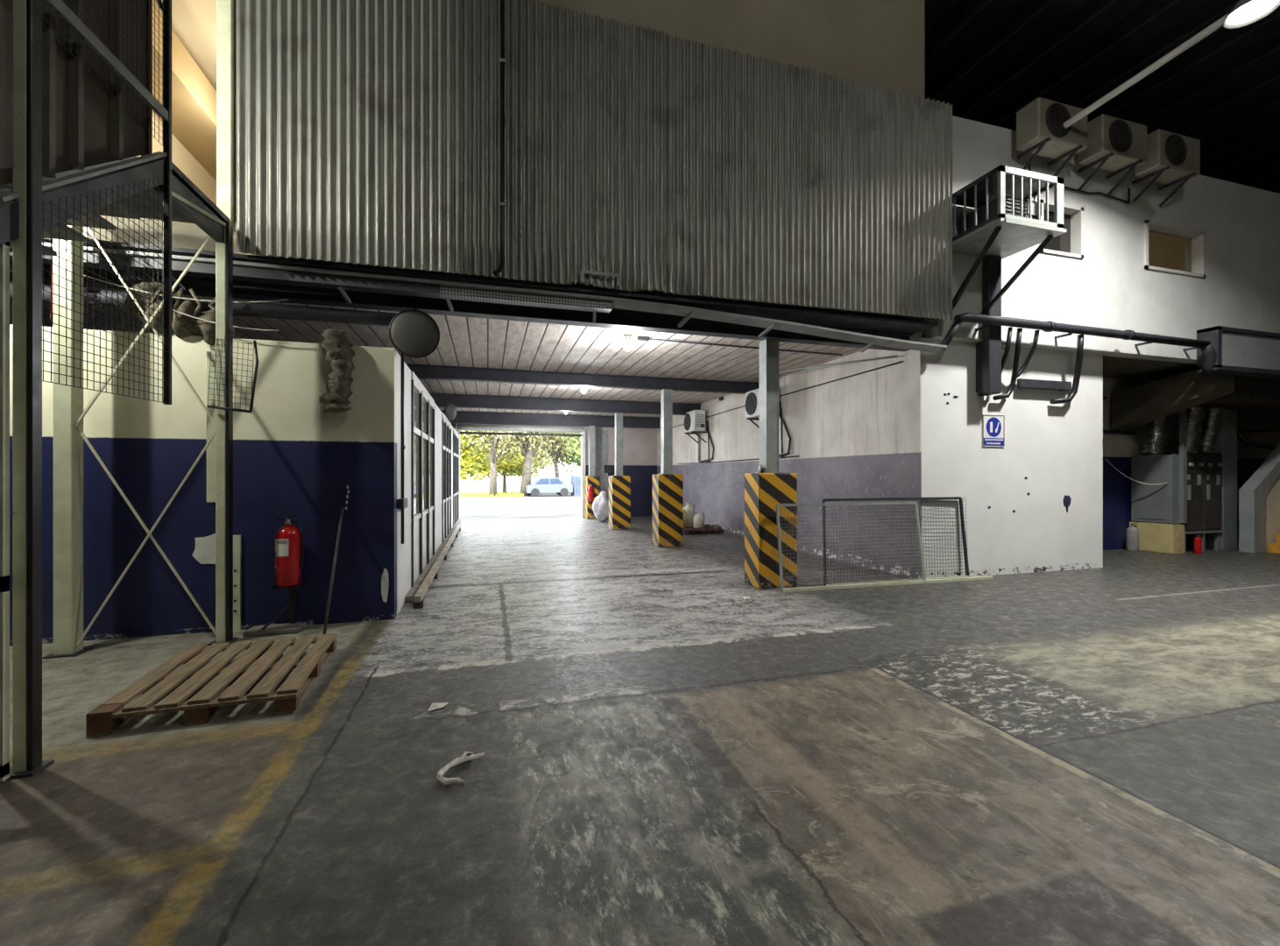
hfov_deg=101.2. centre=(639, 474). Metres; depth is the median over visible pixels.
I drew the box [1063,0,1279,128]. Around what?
lamp
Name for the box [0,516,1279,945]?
floor
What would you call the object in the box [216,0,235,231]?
post
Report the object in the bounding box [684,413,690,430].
fan grille
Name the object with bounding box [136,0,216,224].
wall
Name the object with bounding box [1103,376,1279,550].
wall
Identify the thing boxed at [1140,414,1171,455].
flexible duct
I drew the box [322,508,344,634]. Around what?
metal rod
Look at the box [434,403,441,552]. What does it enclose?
wall
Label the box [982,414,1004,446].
safety sign
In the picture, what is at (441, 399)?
steel beam
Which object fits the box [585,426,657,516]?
wall
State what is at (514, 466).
tree
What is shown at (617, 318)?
steel beam
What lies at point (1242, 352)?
steel beam
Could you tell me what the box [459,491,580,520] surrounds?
floor
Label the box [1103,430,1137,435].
pipe
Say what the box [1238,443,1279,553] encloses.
arched doorway
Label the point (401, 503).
conduit
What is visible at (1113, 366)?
ceiling
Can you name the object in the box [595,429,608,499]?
pilaster
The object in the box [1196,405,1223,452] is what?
flexible duct
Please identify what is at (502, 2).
cable conduit
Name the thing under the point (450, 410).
convex mirror
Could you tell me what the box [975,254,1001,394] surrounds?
channel
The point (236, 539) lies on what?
slotted angle
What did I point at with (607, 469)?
switch box
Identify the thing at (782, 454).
pipe
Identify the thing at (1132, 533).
gas cylinder
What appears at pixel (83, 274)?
wire
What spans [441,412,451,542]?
window
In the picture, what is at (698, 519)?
plastic jug
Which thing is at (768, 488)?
striped column
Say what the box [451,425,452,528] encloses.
wall
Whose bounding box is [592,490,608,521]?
plastic sack
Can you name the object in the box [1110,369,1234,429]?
air duct
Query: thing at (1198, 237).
window
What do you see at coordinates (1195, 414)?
flexible duct
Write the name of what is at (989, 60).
ceiling
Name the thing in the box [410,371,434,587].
window
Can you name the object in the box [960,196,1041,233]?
window air conditioner
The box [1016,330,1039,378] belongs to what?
pipe
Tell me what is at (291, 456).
wall
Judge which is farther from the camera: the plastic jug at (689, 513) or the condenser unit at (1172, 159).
the plastic jug at (689, 513)
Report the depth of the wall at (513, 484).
48.08 m
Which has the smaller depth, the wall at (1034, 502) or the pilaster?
the wall at (1034, 502)
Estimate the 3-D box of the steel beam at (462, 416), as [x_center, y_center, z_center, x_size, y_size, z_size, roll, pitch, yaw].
[-6.029,-1.915,17.463,14.100,0.390,0.180,0,0,-16]
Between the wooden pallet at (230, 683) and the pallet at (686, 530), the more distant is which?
the pallet at (686, 530)
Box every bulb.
[580,386,586,393]
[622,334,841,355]
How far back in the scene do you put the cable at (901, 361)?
9.75 m
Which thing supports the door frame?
attached to the lintel
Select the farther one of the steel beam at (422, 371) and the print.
the steel beam at (422, 371)
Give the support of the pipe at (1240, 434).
attached to the air duct
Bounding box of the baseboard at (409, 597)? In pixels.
[404,519,461,602]
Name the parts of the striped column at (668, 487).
steel post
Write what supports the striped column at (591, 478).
on the floor at (1087, 757)
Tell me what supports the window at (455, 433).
in the wall at (451, 426)
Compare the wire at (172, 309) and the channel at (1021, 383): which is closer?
the wire at (172, 309)
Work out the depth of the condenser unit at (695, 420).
15.03 m
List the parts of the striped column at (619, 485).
steel post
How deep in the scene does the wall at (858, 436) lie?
9.69 m
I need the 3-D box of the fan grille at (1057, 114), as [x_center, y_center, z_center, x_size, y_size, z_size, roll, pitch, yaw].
[6.093,-5.160,7.641,0.487,0.487,0.010,0,0,-16]
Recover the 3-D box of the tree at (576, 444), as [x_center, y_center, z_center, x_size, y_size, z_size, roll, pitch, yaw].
[-3.743,-3.062,42.499,8.125,9.263,8.556,0,0,-16]
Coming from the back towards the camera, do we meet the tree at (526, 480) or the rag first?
the tree at (526, 480)
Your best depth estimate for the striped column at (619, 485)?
14.93 m
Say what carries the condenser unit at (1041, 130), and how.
attached to the wall at (291, 456)
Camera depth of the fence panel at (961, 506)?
7.58 m
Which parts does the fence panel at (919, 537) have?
frame, rail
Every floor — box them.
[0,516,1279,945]
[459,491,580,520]
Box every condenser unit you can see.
[684,410,707,443]
[745,388,759,428]
[1016,97,1087,176]
[1077,113,1146,196]
[1131,128,1200,206]
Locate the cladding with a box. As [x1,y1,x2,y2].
[235,0,952,320]
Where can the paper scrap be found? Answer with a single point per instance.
(437, 705)
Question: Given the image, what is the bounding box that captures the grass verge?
[459,491,523,497]
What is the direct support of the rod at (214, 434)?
attached to the post at (67, 400)
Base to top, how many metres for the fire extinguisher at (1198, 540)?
0.403 m
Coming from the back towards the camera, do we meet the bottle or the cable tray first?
the bottle
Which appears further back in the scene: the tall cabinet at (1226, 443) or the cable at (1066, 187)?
the tall cabinet at (1226, 443)
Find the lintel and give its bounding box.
[455,423,585,428]
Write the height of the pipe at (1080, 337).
1.070 m
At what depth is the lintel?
18.36 m
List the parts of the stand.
foot plate, shelf plate, stand post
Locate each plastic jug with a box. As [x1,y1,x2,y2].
[683,502,694,527]
[683,509,685,528]
[693,512,705,528]
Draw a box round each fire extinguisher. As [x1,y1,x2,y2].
[275,513,304,586]
[587,483,594,502]
[1194,533,1202,554]
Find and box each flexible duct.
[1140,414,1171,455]
[1172,404,1206,453]
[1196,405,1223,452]
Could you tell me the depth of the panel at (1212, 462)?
10.61 m
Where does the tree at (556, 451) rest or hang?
on the floor at (548, 505)
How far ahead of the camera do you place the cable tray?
5.46 m
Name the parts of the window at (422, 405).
pane, pane, kick panel, pane, pane, pane, pane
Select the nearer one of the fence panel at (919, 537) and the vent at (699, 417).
the fence panel at (919, 537)
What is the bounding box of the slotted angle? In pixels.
[233,535,240,631]
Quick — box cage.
[952,164,1066,314]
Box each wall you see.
[9,0,1279,646]
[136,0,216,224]
[396,352,410,614]
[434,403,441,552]
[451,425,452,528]
[459,468,580,492]
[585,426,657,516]
[657,331,921,578]
[921,337,1103,578]
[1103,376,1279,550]
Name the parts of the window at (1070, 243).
pane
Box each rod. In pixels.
[74,235,211,426]
[74,431,215,649]
[76,425,215,634]
[85,226,215,425]
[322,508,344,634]
[778,355,898,373]
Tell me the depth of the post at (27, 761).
2.73 m
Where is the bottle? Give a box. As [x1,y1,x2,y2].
[757,463,762,473]
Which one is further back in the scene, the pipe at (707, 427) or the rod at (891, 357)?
the pipe at (707, 427)
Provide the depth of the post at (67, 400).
4.50 m
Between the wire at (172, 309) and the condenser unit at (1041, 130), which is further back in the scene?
the condenser unit at (1041, 130)
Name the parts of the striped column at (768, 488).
steel post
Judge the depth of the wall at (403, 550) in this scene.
6.32 m
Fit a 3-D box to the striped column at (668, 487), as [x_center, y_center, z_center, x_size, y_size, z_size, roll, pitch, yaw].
[0.605,-0.155,11.535,0.560,3.410,0.470,0,0,-16]
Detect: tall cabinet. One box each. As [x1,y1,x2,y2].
[1129,409,1187,553]
[1186,409,1237,551]
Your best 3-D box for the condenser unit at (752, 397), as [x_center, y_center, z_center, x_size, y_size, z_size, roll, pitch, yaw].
[2.720,-1.414,11.630,0.463,0.932,0.910,0,0,-16]
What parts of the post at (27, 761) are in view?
foot plate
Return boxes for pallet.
[85,633,336,738]
[683,527,723,535]
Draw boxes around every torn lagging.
[118,282,234,346]
[319,328,354,412]
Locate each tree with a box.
[459,430,507,480]
[460,430,530,495]
[461,437,544,492]
[481,431,558,496]
[531,431,580,495]
[531,432,580,468]
[540,432,580,474]
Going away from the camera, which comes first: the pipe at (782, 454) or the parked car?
the pipe at (782, 454)
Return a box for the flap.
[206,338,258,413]
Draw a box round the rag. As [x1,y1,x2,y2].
[436,751,485,785]
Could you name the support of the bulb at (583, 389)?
attached to the ceiling at (464, 342)
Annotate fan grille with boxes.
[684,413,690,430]
[745,392,756,415]
[1046,103,1071,136]
[1110,119,1132,151]
[1166,134,1187,164]
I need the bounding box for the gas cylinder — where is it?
[1125,522,1138,551]
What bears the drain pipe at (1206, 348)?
attached to the wall at (291, 456)
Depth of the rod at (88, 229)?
4.71 m
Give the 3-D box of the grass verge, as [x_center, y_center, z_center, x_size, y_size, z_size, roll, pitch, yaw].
[-17.161,1.360,38.710,16.494,0.420,8.098,0,0,-16]
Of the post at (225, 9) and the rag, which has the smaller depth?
the rag
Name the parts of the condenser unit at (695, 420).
casing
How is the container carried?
on the floor at (548, 505)
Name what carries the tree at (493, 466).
on the floor at (548, 505)
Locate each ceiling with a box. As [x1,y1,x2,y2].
[9,281,924,417]
[921,330,1196,380]
[924,0,1279,193]
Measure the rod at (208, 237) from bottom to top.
1.878 m
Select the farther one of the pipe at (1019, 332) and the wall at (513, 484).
the wall at (513, 484)
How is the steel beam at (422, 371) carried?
attached to the ceiling at (464, 342)
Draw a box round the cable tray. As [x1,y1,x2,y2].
[9,242,612,323]
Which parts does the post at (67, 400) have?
foot plate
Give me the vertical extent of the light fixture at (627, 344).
0.240 m
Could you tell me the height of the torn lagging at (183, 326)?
0.619 m
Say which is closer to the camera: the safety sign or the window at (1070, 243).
the safety sign
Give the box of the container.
[570,475,580,495]
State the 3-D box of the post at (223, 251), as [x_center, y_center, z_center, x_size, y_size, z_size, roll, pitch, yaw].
[-3.854,-0.380,4.862,0.170,3.860,0.160,0,0,-16]
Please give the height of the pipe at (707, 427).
1.205 m
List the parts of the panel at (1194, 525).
door, frame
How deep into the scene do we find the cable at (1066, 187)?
8.53 m
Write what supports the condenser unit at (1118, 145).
attached to the wall at (291, 456)
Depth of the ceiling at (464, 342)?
9.07 m
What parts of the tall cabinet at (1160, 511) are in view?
door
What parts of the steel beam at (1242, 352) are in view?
duct panel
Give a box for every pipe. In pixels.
[9,282,396,326]
[49,261,53,318]
[697,420,714,462]
[778,401,791,458]
[954,312,1216,374]
[976,326,1012,396]
[992,328,1022,400]
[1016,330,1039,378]
[1049,334,1084,404]
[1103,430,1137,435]
[1237,430,1276,450]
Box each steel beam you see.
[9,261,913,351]
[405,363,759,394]
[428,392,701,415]
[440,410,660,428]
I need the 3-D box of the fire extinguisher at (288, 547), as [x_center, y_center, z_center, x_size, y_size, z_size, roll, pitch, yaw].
[-3.475,0.736,5.188,0.212,0.708,0.213,0,0,31]
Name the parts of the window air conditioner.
panel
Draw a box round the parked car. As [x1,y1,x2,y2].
[525,477,572,496]
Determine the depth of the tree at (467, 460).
38.31 m
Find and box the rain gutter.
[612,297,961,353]
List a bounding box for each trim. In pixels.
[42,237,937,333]
[87,215,233,253]
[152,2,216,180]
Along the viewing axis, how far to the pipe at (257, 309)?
5.46 m
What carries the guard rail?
on the floor at (1087, 757)
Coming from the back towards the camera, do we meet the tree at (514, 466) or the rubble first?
the tree at (514, 466)
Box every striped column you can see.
[585,425,599,519]
[608,412,630,530]
[652,388,683,547]
[744,339,797,589]
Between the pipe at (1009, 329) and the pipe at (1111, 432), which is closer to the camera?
the pipe at (1009, 329)
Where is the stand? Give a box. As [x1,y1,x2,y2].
[242,581,307,636]
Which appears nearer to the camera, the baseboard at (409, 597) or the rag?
the rag
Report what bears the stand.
on the floor at (1087, 757)
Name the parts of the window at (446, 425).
pane, kick panel, pane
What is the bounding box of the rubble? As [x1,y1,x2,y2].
[704,523,721,529]
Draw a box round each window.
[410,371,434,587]
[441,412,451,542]
[452,427,458,526]
[1039,199,1083,259]
[1144,219,1205,277]
[1148,231,1185,271]
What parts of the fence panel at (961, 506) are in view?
rail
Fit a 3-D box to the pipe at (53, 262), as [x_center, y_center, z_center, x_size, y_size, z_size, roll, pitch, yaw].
[-5.228,-1.650,4.736,0.120,0.504,0.100,0,0,-16]
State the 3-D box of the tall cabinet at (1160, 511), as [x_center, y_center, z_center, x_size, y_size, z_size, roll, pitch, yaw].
[10.485,0.100,10.661,0.340,2.900,0.770,0,0,-16]
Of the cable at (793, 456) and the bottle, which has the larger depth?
the cable at (793, 456)
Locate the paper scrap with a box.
[427,702,448,711]
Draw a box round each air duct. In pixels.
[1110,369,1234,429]
[1166,374,1279,409]
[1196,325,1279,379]
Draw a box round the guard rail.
[413,524,460,608]
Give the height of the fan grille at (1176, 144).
0.487 m
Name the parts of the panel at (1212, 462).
panel, frame, door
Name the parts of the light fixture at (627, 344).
bulb glass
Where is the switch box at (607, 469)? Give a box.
[603,465,612,473]
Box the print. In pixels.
[277,540,287,544]
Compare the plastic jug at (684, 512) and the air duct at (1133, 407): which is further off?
the plastic jug at (684, 512)
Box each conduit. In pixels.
[396,353,407,544]
[493,0,505,275]
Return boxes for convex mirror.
[388,302,440,358]
[444,399,456,420]
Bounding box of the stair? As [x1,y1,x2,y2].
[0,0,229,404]
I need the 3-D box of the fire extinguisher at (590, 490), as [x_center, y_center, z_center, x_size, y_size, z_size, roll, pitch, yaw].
[-1.704,0.606,18.241,0.184,0.649,0.179,0,0,29]
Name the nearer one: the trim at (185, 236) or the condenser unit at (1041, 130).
the trim at (185, 236)
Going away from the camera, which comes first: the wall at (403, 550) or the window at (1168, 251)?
the wall at (403, 550)
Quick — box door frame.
[455,424,585,519]
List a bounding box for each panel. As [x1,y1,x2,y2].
[775,502,992,592]
[821,496,969,586]
[1142,452,1203,552]
[1201,452,1223,551]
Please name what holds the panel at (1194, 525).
on the floor at (1087, 757)
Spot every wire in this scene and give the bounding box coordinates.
[83,274,288,303]
[171,309,278,331]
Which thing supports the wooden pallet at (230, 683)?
on the floor at (1087, 757)
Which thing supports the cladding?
attached to the wall at (291, 456)
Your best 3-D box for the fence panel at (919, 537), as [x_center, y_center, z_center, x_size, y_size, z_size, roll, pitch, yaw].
[3.535,0.972,7.448,3.480,1.160,0.168,0,0,-15]
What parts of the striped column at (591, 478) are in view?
steel post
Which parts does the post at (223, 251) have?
foot plate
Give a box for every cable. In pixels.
[658,360,903,431]
[678,455,799,464]
[1063,185,1130,203]
[1105,458,1167,485]
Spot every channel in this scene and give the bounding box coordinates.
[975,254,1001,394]
[1017,378,1071,391]
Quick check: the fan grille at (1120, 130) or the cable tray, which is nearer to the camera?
the cable tray
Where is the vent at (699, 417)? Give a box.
[696,414,703,426]
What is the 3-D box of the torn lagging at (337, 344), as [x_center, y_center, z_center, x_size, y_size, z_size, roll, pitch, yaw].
[-3.090,-1.054,5.373,0.319,0.848,0.324,0,0,-16]
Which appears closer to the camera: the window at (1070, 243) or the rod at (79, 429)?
the rod at (79, 429)
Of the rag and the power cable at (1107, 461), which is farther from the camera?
the power cable at (1107, 461)
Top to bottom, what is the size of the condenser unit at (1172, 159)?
0.912 m
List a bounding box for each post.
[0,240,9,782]
[7,0,54,779]
[42,225,94,658]
[207,223,238,645]
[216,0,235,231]
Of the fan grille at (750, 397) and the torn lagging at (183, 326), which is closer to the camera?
the torn lagging at (183, 326)
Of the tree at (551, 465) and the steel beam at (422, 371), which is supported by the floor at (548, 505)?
the tree at (551, 465)

